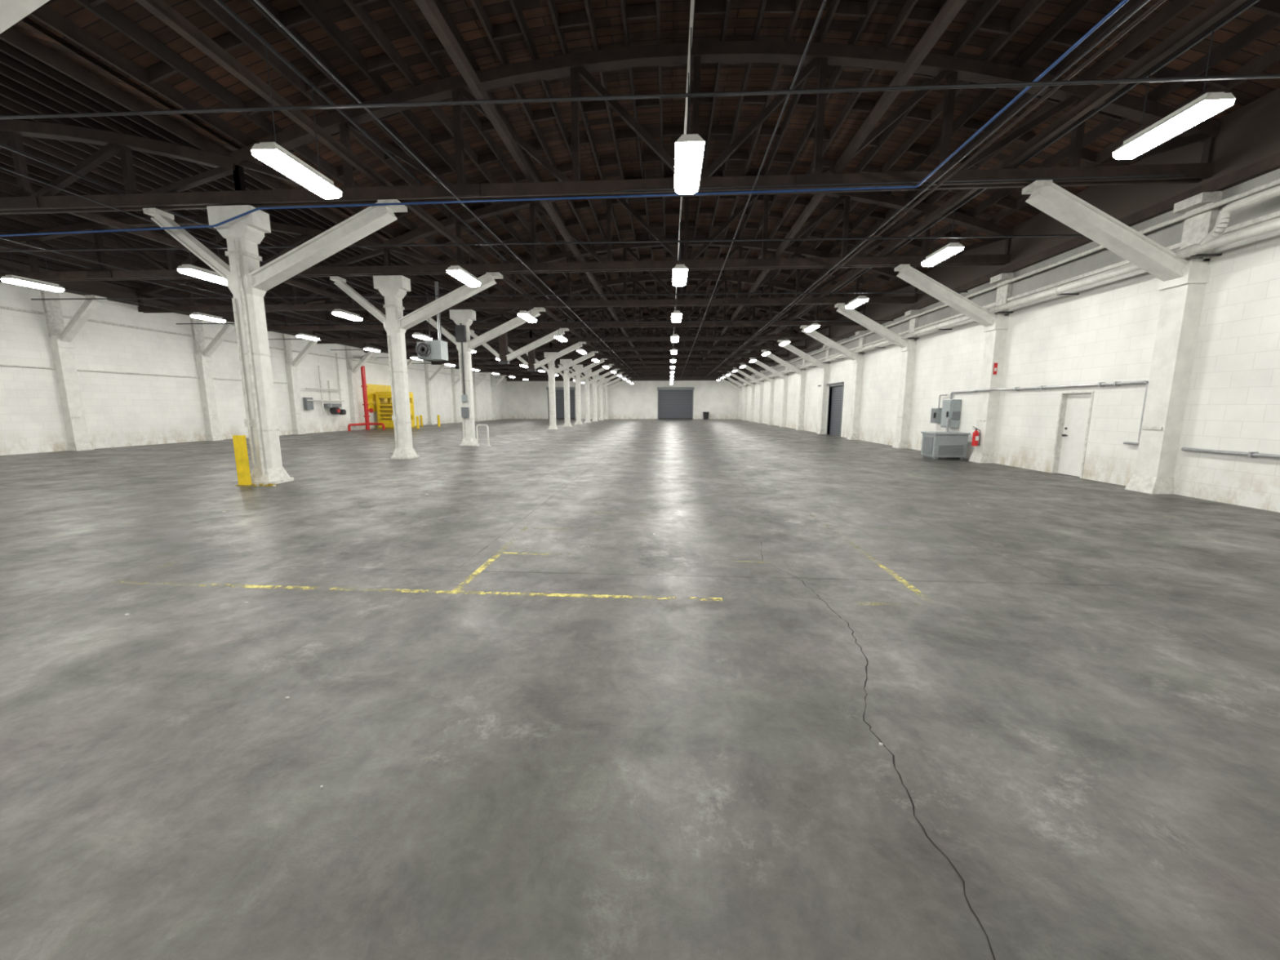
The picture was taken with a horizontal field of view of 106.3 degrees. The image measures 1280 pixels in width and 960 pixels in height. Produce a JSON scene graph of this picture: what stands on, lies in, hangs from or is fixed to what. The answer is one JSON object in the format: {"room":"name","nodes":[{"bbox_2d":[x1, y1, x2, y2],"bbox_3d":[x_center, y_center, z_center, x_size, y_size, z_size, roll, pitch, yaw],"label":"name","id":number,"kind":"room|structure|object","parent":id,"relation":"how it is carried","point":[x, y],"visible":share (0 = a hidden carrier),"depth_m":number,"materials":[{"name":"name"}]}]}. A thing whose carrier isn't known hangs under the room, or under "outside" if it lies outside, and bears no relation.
{"room":"empty warehouse","nodes":[
{"label":"empty warehouse","id":0,"kind":"room"},
{"bbox_2d":[0,248,64,292],"bbox_3d":[-18.403,-6.349,14.511,0.360,0.995,1.240,1,9,3],"label":"ceiling light fixture","id":1,"kind":"object","parent":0,"point":[13,279],"depth_m":14.45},
{"bbox_2d":[0,119,245,214],"bbox_3d":[-16.170,-6.982,10.731,15.230,1.930,0.340,1,9,3],"label":"roof truss","id":2,"kind":"object","parent":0,"point":[168,197],"depth_m":10.40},
{"bbox_2d":[0,216,391,282],"bbox_3d":[-15.836,-7.805,16.158,15.230,1.930,0.340,1,9,3],"label":"roof truss","id":3,"kind":"object","parent":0,"point":[339,268],"depth_m":16.14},
{"bbox_2d":[190,293,226,322],"bbox_3d":[-18.062,-7.187,20.037,0.360,0.995,1.240,1,9,3],"label":"ceiling light fixture","id":4,"kind":"object","parent":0,"point":[196,315],"depth_m":19.97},
{"bbox_2d":[0,258,508,455],"bbox_3d":[-22.526,-6.866,33.281,0.300,7.100,79.000,1,9,3],"label":"wall","id":5,"kind":"structure","parent":0,"point":[120,410],"depth_m":22.47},
{"bbox_2d":[40,288,106,450],"bbox_3d":[-22.153,-4.335,19.253,2.180,6.300,0.600,1,9,3],"label":"pilaster","id":6,"kind":"object","parent":5,"relation":"attached to","point":[60,341],"visible":0.9,"depth_m":19.14,"materials":[{"name":"white paint"}]},
{"bbox_2d":[0,305,506,383],"bbox_3d":[-22.299,-7.617,33.102,0.100,2.160,78.500,1,9,3],"label":"conduit","id":7,"kind":"object","parent":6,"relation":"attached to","point":[1,307],"visible":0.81,"depth_m":22.15,"materials":[{"name":"metal"}]},
{"bbox_2d":[302,353,346,414],"bbox_3d":[-21.954,-6.757,33.566,0.790,4.400,3.600,1,9,3],"label":"conduit","id":8,"kind":"object","parent":5,"relation":"attached to","point":[335,409],"visible":1,"depth_m":33.97,"materials":[{"name":"metal"}]},
{"bbox_2d":[424,360,445,424],"bbox_3d":[-20.357,-8.748,48.365,2.180,6.300,0.600,1,9,3],"label":"pilaster","id":9,"kind":"object","parent":5,"relation":"attached to","point":[428,381],"visible":0.88,"depth_m":48.25,"materials":[{"name":"white paint"}]},
{"bbox_2d":[450,366,460,422],"bbox_3d":[-19.998,-9.630,54.188,2.180,6.300,0.600,1,9,3],"label":"pilaster","id":10,"kind":"object","parent":5,"relation":"attached to","point":[454,384],"visible":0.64,"depth_m":54.15,"materials":[{"name":"white paint"}]},
{"bbox_2d":[135,265,461,312],"bbox_3d":[-15.501,-8.628,21.586,15.230,1.930,0.340,1,9,3],"label":"roof truss","id":11,"kind":"object","parent":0,"point":[144,292],"depth_m":21.62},
{"bbox_2d":[296,319,319,340],"bbox_3d":[-17.721,-8.025,25.564,0.360,0.995,1.240,1,9,3],"label":"ceiling light fixture","id":12,"kind":"object","parent":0,"point":[313,337],"depth_m":25.41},
{"bbox_2d":[364,339,380,351],"bbox_3d":[-17.380,-8.862,31.090,0.360,0.995,1.240,1,9,3],"label":"ceiling light fixture","id":13,"kind":"object","parent":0,"point":[370,348],"depth_m":30.93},
{"bbox_2d":[265,293,504,331],"bbox_3d":[-15.166,-9.451,27.014,15.230,1.930,0.340,1,9,3],"label":"roof truss","id":14,"kind":"object","parent":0,"point":[372,326],"depth_m":27.00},
{"bbox_2d":[312,313,532,343],"bbox_3d":[-14.831,-10.273,32.442,15.230,1.930,0.340,1,9,3],"label":"roof truss","id":15,"kind":"object","parent":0,"point":[444,315],"depth_m":32.52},
{"bbox_2d":[364,328,551,352],"bbox_3d":[-14.496,-11.096,37.870,15.230,1.930,0.340,1,9,3],"label":"roof truss","id":16,"kind":"object","parent":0,"point":[483,330],"depth_m":37.72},
{"bbox_2d":[405,337,566,359],"bbox_3d":[-14.162,-11.919,43.297,15.230,1.930,0.340,1,9,3],"label":"roof truss","id":17,"kind":"object","parent":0,"point":[480,357],"depth_m":43.27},
{"bbox_2d":[431,344,577,364],"bbox_3d":[-13.827,-12.742,48.725,15.230,1.930,0.340,1,9,3],"label":"roof truss","id":18,"kind":"object","parent":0,"point":[521,346],"depth_m":48.74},
{"bbox_2d":[454,351,587,368],"bbox_3d":[-13.492,-13.565,54.153,15.230,1.930,0.340,1,9,3],"label":"roof truss","id":19,"kind":"object","parent":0,"point":[540,353],"depth_m":54.25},
{"bbox_2d":[474,358,594,372],"bbox_3d":[-13.157,-14.387,59.581,15.230,1.930,0.340,1,9,3],"label":"roof truss","id":20,"kind":"object","parent":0,"point":[488,370],"depth_m":59.70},
{"bbox_2d":[490,360,600,374],"bbox_3d":[-12.822,-15.210,65.009,15.230,1.930,0.340,1,9,3],"label":"roof truss","id":21,"kind":"object","parent":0,"point":[503,373],"depth_m":65.12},
{"bbox_2d":[505,364,605,377],"bbox_3d":[-12.488,-16.033,70.436,15.230,1.930,0.340,1,9,3],"label":"roof truss","id":22,"kind":"object","parent":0,"point":[534,376],"depth_m":70.55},
{"bbox_2d":[0,0,1246,378],"bbox_3d":[-5.736,-9.384,31.864,28.578,0.536,79.000,1,9,3],"label":"roof beams","id":23,"kind":"structure","parent":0,"point":[160,9],"depth_m":8.01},
{"bbox_2d":[506,371,740,419],"bbox_3d":[-2.670,-12.638,71.359,35.250,7.100,0.300,1,9,3],"label":"wall","id":24,"kind":"structure","parent":0,"point":[526,399],"depth_m":71.16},
{"bbox_2d":[546,386,575,418],"bbox_3d":[-11.743,-11.498,71.843,4.300,4.700,0.510,1,9,3],"label":"door","id":25,"kind":"structure","parent":24,"relation":"in","point":[559,393],"depth_m":71.99,"materials":[{"name":"grey metal"}]},
{"bbox_2d":[521,357,728,369],"bbox_3d":[-2.670,-17.097,70.683,35.250,1.919,0.300,1,9,3],"label":"gable","id":26,"kind":"object","parent":24,"relation":"on","point":[655,357],"visible":0.04,"depth_m":70.08,"materials":[{"name":"brown wood"}]},
{"bbox_2d":[657,386,693,419],"bbox_3d":[5.226,-11.318,70.823,5.400,4.650,0.510,1,9,3],"label":"door","id":27,"kind":"structure","parent":24,"relation":"in","point":[673,402],"depth_m":71.00,"materials":[{"name":"grey metal"}]},
{"bbox_2d":[0,418,1279,959],"bbox_3d":[-5.084,-3.099,32.776,35.251,0.204,79.600,1,9,3],"label":"floor","id":28,"kind":"structure","parent":0,"point":[520,776],"depth_m":2.85,"materials":[{"name":"concrete"}]},
{"bbox_2d":[0,0,49,33],"bbox_3d":[-8.147,-2.055,5.055,5.670,6.048,0.700,1,9,3],"label":"support column","id":29,"kind":"structure","parent":28,"relation":"on","point":[11,11],"depth_m":4.67,"materials":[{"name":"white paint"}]},
{"bbox_2d":[190,316,235,440],"bbox_3d":[-21.794,-5.217,25.075,2.180,6.300,0.600,1,9,3],"label":"pilaster","id":30,"kind":"object","parent":28,"relation":"on","point":[203,357],"visible":0.85,"depth_m":24.97,"materials":[{"name":"white paint"}]},
{"bbox_2d":[232,435,254,485],"bbox_3d":[-8.962,-0.440,10.812,0.260,1.130,0.200,1,9,3],"label":"guard","id":31,"kind":"object","parent":28,"relation":"on","point":[240,446],"visible":1,"depth_m":10.77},
{"bbox_2d":[142,199,407,484],"bbox_3d":[-7.891,-2.931,10.834,5.670,6.048,0.700,1,9,3],"label":"support column","id":32,"kind":"structure","parent":28,"relation":"on","point":[248,282],"depth_m":10.53,"materials":[{"name":"white paint"}]},
{"bbox_2d":[282,333,320,434],"bbox_3d":[-21.434,-6.100,30.898,2.180,6.300,0.600,1,9,3],"label":"pilaster","id":33,"kind":"object","parent":28,"relation":"on","point":[291,366],"visible":0.86,"depth_m":30.79,"materials":[{"name":"white paint"}]},
{"bbox_2d":[345,346,373,430],"bbox_3d":[-21.075,-6.982,36.720,2.180,6.300,0.600,1,9,3],"label":"pilaster","id":34,"kind":"object","parent":28,"relation":"on","point":[351,372],"visible":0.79,"depth_m":36.58,"materials":[{"name":"white paint"}]},
{"bbox_2d":[347,355,385,431],"bbox_3d":[-20.861,-6.755,37.152,1.620,5.720,4.190,1,9,3],"label":"riser pipe","id":35,"kind":"object","parent":28,"relation":"on","point":[367,424],"visible":0.88,"depth_m":37.35,"materials":[{"name":"red metal"}]},
{"bbox_2d":[366,383,416,428],"bbox_3d":[-20.468,-6.168,40.353,2.930,3.600,3.400,1,9,3],"label":"press","id":36,"kind":"object","parent":28,"relation":"on","point":[379,397],"visible":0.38,"depth_m":39.48,"materials":[{"name":"yellow metal"}]},
{"bbox_2d":[329,272,502,458],"bbox_3d":[-7.356,-3.752,16.250,5.670,6.048,0.700,1,9,3],"label":"support column","id":37,"kind":"structure","parent":28,"relation":"on","point":[394,288],"depth_m":15.94,"materials":[{"name":"white paint"}]},
{"bbox_2d":[472,370,490,421],"bbox_3d":[-19.639,-10.513,60.011,2.180,6.300,0.600,1,9,3],"label":"pilaster","id":38,"kind":"object","parent":28,"relation":"on","point":[474,386],"visible":0.91,"depth_m":59.86,"materials":[{"name":"white paint"}]},
{"bbox_2d":[475,424,490,446],"bbox_3d":[-7.135,-2.027,21.767,0.660,0.983,0.160,1,9,3],"label":"barrier","id":39,"kind":"object","parent":28,"relation":"on","point":[486,425],"visible":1,"depth_m":21.73,"materials":[{"name":"metal"}]},
{"bbox_2d":[426,307,545,446],"bbox_3d":[-7.022,-4.574,21.678,5.670,6.048,0.700,1,9,3],"label":"support column","id":40,"kind":"structure","parent":28,"relation":"on","point":[464,317],"depth_m":21.38,"materials":[{"name":"white paint"}]},
{"bbox_2d":[454,323,469,417],"bbox_3d":[-7.885,-4.856,21.359,0.400,4.100,0.190,1,9,3],"label":"switch box","id":41,"kind":"object","parent":40,"relation":"attached to","point":[460,330],"visible":1,"depth_m":21.23,"materials":[{"name":"grey metal"}]},
{"bbox_2d":[489,373,506,420],"bbox_3d":[-19.279,-11.396,65.833,2.180,6.300,0.600,1,9,3],"label":"pilaster","id":42,"kind":"object","parent":28,"relation":"on","point":[492,388],"visible":0.96,"depth_m":65.69,"materials":[{"name":"white paint"}]},
{"bbox_2d":[525,351,598,429],"bbox_3d":[-6.117,-7.044,37.967,5.670,6.048,0.700,1,9,3],"label":"support column","id":43,"kind":"structure","parent":28,"relation":"on","point":[551,371],"depth_m":37.67,"materials":[{"name":"white paint"}]},
{"bbox_2d":[546,358,607,426],"bbox_3d":[-5.782,-7.867,43.395,5.670,6.048,0.700,1,9,3],"label":"support column","id":44,"kind":"structure","parent":28,"relation":"on","point":[566,376],"depth_m":43.09,"materials":[{"name":"white paint"}]},
{"bbox_2d":[557,364,613,424],"bbox_3d":[-5.447,-8.689,48.823,5.670,6.048,0.700,1,9,3],"label":"support column","id":45,"kind":"structure","parent":28,"relation":"on","point":[578,380],"depth_m":48.53,"materials":[{"name":"white paint"}]},
{"bbox_2d":[568,368,618,422],"bbox_3d":[-5.113,-9.512,54.250,5.670,6.048,0.700,1,9,3],"label":"support column","id":46,"kind":"structure","parent":28,"relation":"on","point":[587,382],"depth_m":53.97,"materials":[{"name":"white paint"}]},
{"bbox_2d":[580,372,624,421],"bbox_3d":[-4.778,-10.335,59.678,5.670,6.048,0.700,1,9,3],"label":"support column","id":47,"kind":"structure","parent":28,"relation":"on","point":[594,384],"depth_m":59.42,"materials":[{"name":"white paint"}]},
{"bbox_2d":[589,374,627,420],"bbox_3d":[-4.443,-11.158,65.106,5.670,6.048,0.700,1,9,3],"label":"support column","id":48,"kind":"structure","parent":28,"relation":"on","point":[601,387],"depth_m":64.87,"materials":[{"name":"white paint"}]},
{"bbox_2d":[596,377,631,419],"bbox_3d":[-4.108,-11.981,70.534,5.670,6.048,0.700,1,9,3],"label":"support column","id":49,"kind":"structure","parent":28,"relation":"on","point":[606,388],"depth_m":70.27,"materials":[{"name":"white paint"}]},
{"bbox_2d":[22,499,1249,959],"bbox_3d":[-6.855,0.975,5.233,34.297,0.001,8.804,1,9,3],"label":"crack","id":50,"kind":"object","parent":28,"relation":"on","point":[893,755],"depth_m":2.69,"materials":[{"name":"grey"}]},
{"bbox_2d":[718,377,741,419],"bbox_3d":[12.914,-11.808,69.409,3.290,6.043,0.600,1,9,3],"label":"pilaster","id":51,"kind":"object","parent":28,"relation":"on","point":[720,378],"visible":0.91,"depth_m":69.03,"materials":[{"name":"white paint"}]},
{"bbox_2d":[722,374,747,420],"bbox_3d":[12.579,-10.985,63.981,3.290,6.043,0.600,1,9,3],"label":"pilaster","id":52,"kind":"object","parent":28,"relation":"on","point":[745,388],"visible":0.84,"depth_m":63.60,"materials":[{"name":"white paint"}]},
{"bbox_2d":[727,371,755,422],"bbox_3d":[12.245,-10.162,58.553,3.290,6.043,0.600,1,9,3],"label":"pilaster","id":53,"kind":"object","parent":28,"relation":"on","point":[753,385],"visible":0.91,"depth_m":58.19,"materials":[{"name":"white paint"}]},
{"bbox_2d":[834,302,919,448],"bbox_3d":[9.901,-4.402,20.559,3.290,6.043,0.600,1,9,3],"label":"pilaster","id":54,"kind":"object","parent":28,"relation":"on","point":[908,347],"visible":0.99,"depth_m":20.26,"materials":[{"name":"white paint"}]},
{"bbox_2d":[920,417,970,459],"bbox_3d":[10.479,-1.442,16.563,1.140,1.387,1.038,1,9,3],"label":"transformer","id":55,"kind":"object","parent":28,"relation":"on","point":[935,445],"visible":1,"depth_m":16.15,"materials":[{"name":"grey metal"}]},
{"bbox_2d":[893,264,1013,462],"bbox_3d":[9.566,-3.580,15.131,3.290,6.043,0.600,1,9,3],"label":"pilaster","id":56,"kind":"object","parent":28,"relation":"on","point":[995,325],"visible":0.98,"depth_m":14.83,"materials":[{"name":"white paint"}]},
{"bbox_2d":[971,426,980,446],"bbox_3d":[10.757,-1.405,15.385,0.243,0.627,0.174,1,9,3],"label":"fire extinguisher","id":57,"kind":"object","parent":56,"relation":"attached to","point":[975,433],"visible":1,"depth_m":15.34,"materials":[{"name":"metal"}]},
{"bbox_2d":[1022,179,1222,493],"bbox_3d":[9.231,-2.757,9.703,3.290,6.043,0.600,1,9,3],"label":"pilaster","id":58,"kind":"object","parent":28,"relation":"on","point":[1183,281],"visible":0.98,"depth_m":9.43,"materials":[{"name":"white paint"}]},
{"bbox_2d":[0,0,1279,369],"bbox_3d":[-5.083,-11.235,31.543,35.250,1.957,79.600,1,9,3],"label":"ceiling","id":59,"kind":"structure","parent":0,"point":[674,14],"depth_m":10.21,"materials":[{"name":"brown wood"}]},
{"bbox_2d":[0,0,1279,369],"bbox_3d":[-5.234,-11.138,31.554,33.810,1.914,79.025,1,9,3],"label":"ceiling joists","id":60,"kind":"structure","parent":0,"point":[35,78],"depth_m":11.01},
{"bbox_2d":[415,281,448,360],"bbox_3d":[-8.154,-6.186,18.653,0.936,2.960,0.726,1,9,3],"label":"heater","id":61,"kind":"object","parent":60,"relation":"hanging from","point":[428,350],"visible":0.99,"depth_m":18.59,"materials":[{"name":"grey metal"}]},
{"bbox_2d":[469,328,568,364],"bbox_3d":[-6.787,-7.451,26.800,5.670,1.900,0.460,1,9,3],"label":"brace","id":62,"kind":"object","parent":60,"relation":"attached to","point":[504,356],"visible":0.88,"depth_m":26.69,"materials":[{"name":"wood"}]},
{"bbox_2d":[507,341,586,371],"bbox_3d":[-6.452,-8.274,32.228,5.670,1.900,0.460,1,9,3],"label":"brace","id":63,"kind":"object","parent":60,"relation":"attached to","point":[531,365],"visible":0.74,"depth_m":32.11,"materials":[{"name":"wood"}]},
{"bbox_2d":[0,0,1279,377],"bbox_3d":[-5.158,-9.114,31.869,34.400,0.772,79.000,1,9,3],"label":"conduit","id":64,"kind":"object","parent":60,"relation":"attached to","point":[1135,82],"visible":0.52,"depth_m":7.56,"materials":[{"name":"metal"}]},
{"bbox_2d":[177,217,227,285],"bbox_3d":[-11.129,-5.832,12.266,0.360,1.345,1.240,1,9,3],"label":"ceiling light fixture","id":65,"kind":"object","parent":64,"relation":"hanging from","point":[188,269],"visible":0.72,"depth_m":12.08,"materials":[{"name":"white paint"}]},
{"bbox_2d":[250,44,342,199],"bbox_3d":[-4.764,-4.928,6.640,0.360,1.445,1.240,1,9,3],"label":"ceiling light fixture","id":66,"kind":"object","parent":64,"relation":"hanging from","point":[271,153],"visible":1,"depth_m":6.52,"materials":[{"name":"white paint"}]},
{"bbox_2d":[331,285,362,320],"bbox_3d":[-10.797,-6.647,17.645,0.360,1.345,1.240,1,9,3],"label":"ceiling light fixture","id":67,"kind":"object","parent":64,"relation":"hanging from","point":[343,313],"visible":0.93,"depth_m":17.52,"materials":[{"name":"white paint"}]},
{"bbox_2d":[412,320,432,340],"bbox_3d":[-10.466,-7.463,23.023,0.360,1.345,1.240,1,9,3],"label":"ceiling light fixture","id":68,"kind":"object","parent":64,"relation":"hanging from","point":[416,335],"visible":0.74,"depth_m":22.83,"materials":[{"name":"white paint"}]},
{"bbox_2d":[446,213,480,287],"bbox_3d":[-4.433,-5.744,12.018,0.360,1.445,1.240,1,9,3],"label":"ceiling light fixture","id":69,"kind":"object","parent":64,"relation":"hanging from","point":[457,272],"visible":1,"depth_m":11.84,"materials":[{"name":"white paint"}]},
{"bbox_2d":[517,275,536,322],"bbox_3d":[-4.101,-6.559,17.397,0.360,1.445,1.240,1,9,3],"label":"ceiling light fixture","id":70,"kind":"object","parent":64,"relation":"hanging from","point":[523,314],"visible":1,"depth_m":17.16,"materials":[{"name":"white paint"}]},
{"bbox_2d":[554,311,567,342],"bbox_3d":[-3.769,-7.374,22.775,0.360,1.445,1.240,1,9,3],"label":"ceiling light fixture","id":71,"kind":"object","parent":64,"relation":"hanging from","point":[558,336],"visible":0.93,"depth_m":22.44,"materials":[{"name":"white paint"}]},
{"bbox_2d":[671,333,679,342],"bbox_3d":[1.644,-7.308,22.502,0.360,1.495,1.240,1,9,3],"label":"ceiling light fixture","id":72,"kind":"object","parent":64,"relation":"hanging from","point":[674,338],"visible":0.86,"depth_m":22.04,"materials":[{"name":"white paint"}]},
{"bbox_2d":[671,286,681,322],"bbox_3d":[1.312,-6.492,17.124,0.360,1.495,1.240,1,9,3],"label":"ceiling light fixture","id":73,"kind":"object","parent":64,"relation":"hanging from","point":[677,314],"visible":0.85,"depth_m":16.72,"materials":[{"name":"white paint"}]},
{"bbox_2d":[672,217,688,286],"bbox_3d":[0.981,-5.677,11.745,0.360,1.495,1.240,1,9,3],"label":"ceiling light fixture","id":74,"kind":"object","parent":64,"relation":"hanging from","point":[679,271],"visible":1,"depth_m":11.42,"materials":[{"name":"white paint"}]},
{"bbox_2d":[674,27,705,194],"bbox_3d":[0.649,-4.862,6.367,0.360,1.495,1.240,1,9,3],"label":"ceiling light fixture","id":75,"kind":"object","parent":64,"relation":"hanging from","point":[689,148],"visible":1,"depth_m":6.17,"materials":[{"name":"white paint"}]},
{"bbox_2d":[779,331,790,346],"bbox_3d":[8.421,-8.379,27.900,0.360,0.995,1.240,1,9,3],"label":"ceiling light fixture","id":76,"kind":"object","parent":64,"relation":"hanging from","point":[784,342],"visible":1,"depth_m":27.58,"materials":[{"name":"white paint"}]},
{"bbox_2d":[804,311,819,331],"bbox_3d":[8.089,-7.564,22.522,0.360,0.995,1.240,1,9,3],"label":"ceiling light fixture","id":77,"kind":"object","parent":64,"relation":"hanging from","point":[812,326],"visible":1,"depth_m":22.25,"materials":[{"name":"white paint"}]},
{"bbox_2d":[845,274,868,309],"bbox_3d":[7.758,-6.748,17.143,0.360,0.995,1.240,1,9,3],"label":"ceiling light fixture","id":78,"kind":"object","parent":64,"relation":"hanging from","point":[860,300],"visible":1,"depth_m":16.92,"materials":[{"name":"white paint"}]},
{"bbox_2d":[921,210,964,266],"bbox_3d":[7.426,-5.933,11.765,0.360,0.995,1.240,1,9,3],"label":"ceiling light fixture","id":79,"kind":"object","parent":64,"relation":"hanging from","point":[949,250],"visible":1,"depth_m":11.60,"materials":[{"name":"white paint"}]},
{"bbox_2d":[1111,31,1235,159],"bbox_3d":[7.094,-5.117,6.386,0.360,0.995,1.240,1,9,3],"label":"ceiling light fixture","id":80,"kind":"object","parent":64,"relation":"hanging from","point":[1208,104],"visible":1,"depth_m":6.26,"materials":[{"name":"white paint"}]},
{"bbox_2d":[605,357,741,377],"bbox_3d":[4.805,-16.246,69.337,19.680,2.680,0.340,1,9,3],"label":"roof truss","id":81,"kind":"object","parent":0,"point":[655,375],"depth_m":69.27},
{"bbox_2d":[600,353,747,374],"bbox_3d":[4.470,-15.423,63.910,19.680,2.680,0.340,1,9,3],"label":"roof truss","id":82,"kind":"object","parent":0,"point":[647,373],"depth_m":63.89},
{"bbox_2d":[593,350,755,371],"bbox_3d":[4.136,-14.600,58.482,19.680,2.680,0.340,1,9,3],"label":"roof truss","id":83,"kind":"object","parent":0,"point":[701,351],"depth_m":58.43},
{"bbox_2d":[586,342,764,368],"bbox_3d":[3.801,-13.777,53.054,19.680,2.680,0.340,1,9,3],"label":"roof truss","id":84,"kind":"object","parent":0,"point":[651,366],"depth_m":53.01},
{"bbox_2d":[577,335,774,363],"bbox_3d":[3.466,-12.955,47.626,19.680,2.680,0.340,1,9,3],"label":"roof truss","id":85,"kind":"object","parent":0,"point":[700,361],"depth_m":47.58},
{"bbox_2d":[564,326,788,358],"bbox_3d":[3.131,-12.132,42.198,19.680,2.680,0.340,1,9,3],"label":"roof truss","id":86,"kind":"object","parent":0,"point":[649,329],"depth_m":42.12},
{"bbox_2d":[549,314,806,351],"bbox_3d":[2.796,-11.309,36.771,19.680,2.680,0.340,1,9,3],"label":"roof truss","id":87,"kind":"object","parent":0,"point":[708,317],"depth_m":36.65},
{"bbox_2d":[529,297,831,342],"bbox_3d":[2.462,-10.486,31.343,19.680,2.680,0.340,1,9,3],"label":"roof truss","id":88,"kind":"object","parent":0,"point":[760,307],"depth_m":31.31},
{"bbox_2d":[500,274,865,328],"bbox_3d":[2.127,-9.663,25.915,19.680,2.680,0.340,1,9,3],"label":"roof truss","id":89,"kind":"object","parent":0,"point":[636,280],"depth_m":25.86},
{"bbox_2d":[457,238,917,309],"bbox_3d":[1.792,-8.840,20.487,19.680,2.680,0.340,1,9,3],"label":"roof truss","id":90,"kind":"object","parent":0,"point":[799,251],"depth_m":20.41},
{"bbox_2d":[382,176,1013,275],"bbox_3d":[1.457,-8.018,15.060,19.680,2.680,0.340,1,9,3],"label":"roof truss","id":91,"kind":"object","parent":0,"point":[922,209],"depth_m":15.05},
{"bbox_2d":[230,40,1220,208],"bbox_3d":[1.122,-7.195,9.632,19.680,2.680,0.340,1,9,3],"label":"roof truss","id":92,"kind":"object","parent":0,"point":[1128,106],"depth_m":9.50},
{"bbox_2d":[740,87,1279,512],"bbox_3d":[12.359,-6.547,31.177,0.300,7.100,79.000,1,9,3],"label":"wall","id":93,"kind":"structure","parent":0,"point":[1106,332],"depth_m":11.14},
{"bbox_2d":[733,367,764,422],"bbox_3d":[11.910,-9.339,53.125,3.290,6.043,0.600,1,9,3],"label":"pilaster","id":94,"kind":"object","parent":93,"relation":"attached to","point":[760,383],"visible":0.84,"depth_m":52.77,"materials":[{"name":"white paint"}]},
{"bbox_2d":[742,364,774,425],"bbox_3d":[11.575,-8.517,47.697,3.290,6.043,0.600,1,9,3],"label":"pilaster","id":95,"kind":"object","parent":93,"relation":"attached to","point":[771,381],"visible":0.79,"depth_m":47.38,"materials":[{"name":"white paint"}]},
{"bbox_2d":[749,357,788,426],"bbox_3d":[11.240,-7.694,42.270,3.290,6.043,0.600,1,9,3],"label":"pilaster","id":96,"kind":"object","parent":93,"relation":"attached to","point":[784,377],"visible":0.83,"depth_m":41.95,"materials":[{"name":"white paint"}]},
{"bbox_2d":[761,350,806,430],"bbox_3d":[10.905,-6.871,36.842,3.290,6.043,0.600,1,9,3],"label":"pilaster","id":97,"kind":"object","parent":93,"relation":"attached to","point":[802,373],"visible":0.86,"depth_m":36.54,"materials":[{"name":"white paint"}]},
{"bbox_2d":[777,339,831,434],"bbox_3d":[10.570,-6.048,31.414,3.290,6.043,0.600,1,9,3],"label":"pilaster","id":98,"kind":"object","parent":93,"relation":"attached to","point":[824,367],"visible":0.89,"depth_m":31.11,"materials":[{"name":"white paint"}]},
{"bbox_2d":[817,382,844,436],"bbox_3d":[12.210,-4.532,30.834,0.320,3.220,4.700,1,9,3],"label":"door","id":99,"kind":"structure","parent":93,"relation":"in","point":[836,399],"depth_m":30.10,"materials":[{"name":"grey metal"}]},
{"bbox_2d":[800,324,865,439],"bbox_3d":[10.236,-5.225,25.986,3.290,6.043,0.600,1,9,3],"label":"pilaster","id":100,"kind":"object","parent":93,"relation":"attached to","point":[857,359],"visible":0.98,"depth_m":25.67,"materials":[{"name":"white paint"}]},
{"bbox_2d":[929,394,947,423],"bbox_3d":[11.204,-2.666,18.006,0.330,1.074,0.700,1,9,3],"label":"electrical box","id":101,"kind":"object","parent":93,"relation":"attached to","point":[935,415],"visible":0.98,"depth_m":18.00,"materials":[{"name":"grey metal"}]},
{"bbox_2d":[940,399,961,427],"bbox_3d":[11.125,-2.380,17.233,0.390,1.000,0.620,1,9,3],"label":"electrical panel","id":102,"kind":"object","parent":93,"relation":"attached to","point":[951,408],"depth_m":16.99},
{"bbox_2d":[737,178,1279,387],"bbox_3d":[11.970,-8.354,31.926,0.600,1.350,80.770,1,9,3],"label":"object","id":103,"kind":"object","parent":93,"relation":"attached to","point":[1211,241],"visible":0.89,"depth_m":9.72,"materials":[{"name":"metal"}]},
{"bbox_2d":[740,152,1279,384],"bbox_3d":[12.139,-8.413,30.908,0.140,1.030,79.000,1,9,3],"label":"beam","id":104,"kind":"structure","parent":93,"relation":"attached to","point":[1271,163],"depth_m":11.26,"materials":[{"name":"white paint"}]},
{"bbox_2d":[1050,390,1094,478],"bbox_3d":[11.158,-1.173,12.241,0.320,2.150,0.970,1,9,3],"label":"door","id":105,"kind":"structure","parent":93,"relation":"in","point":[1075,407],"depth_m":12.37,"materials":[{"name":"white paint"}]},
{"bbox_2d":[950,380,1279,458],"bbox_3d":[10.375,-0.628,5.109,0.415,1.450,25.135,1,9,3],"label":"electrical conduit","id":106,"kind":"object","parent":93,"relation":"attached to","point":[1251,454],"visible":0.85,"depth_m":10.47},
{"bbox_3d":[-7.497,-0.775,-6.900,35.250,7.100,0.300,1,9,3],"label":"wall","id":107,"kind":"structure","parent":0,"visible":0},
{"bbox_2d":[0,0,1186,377],"bbox_3d":[7.075,-8.652,31.057,34.036,0.842,71.402,5,10,29],"label":"conduit","id":108,"kind":"object","parent":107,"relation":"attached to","point":[1158,2],"visible":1,"depth_m":9.35,"materials":[{"name":"metal"}]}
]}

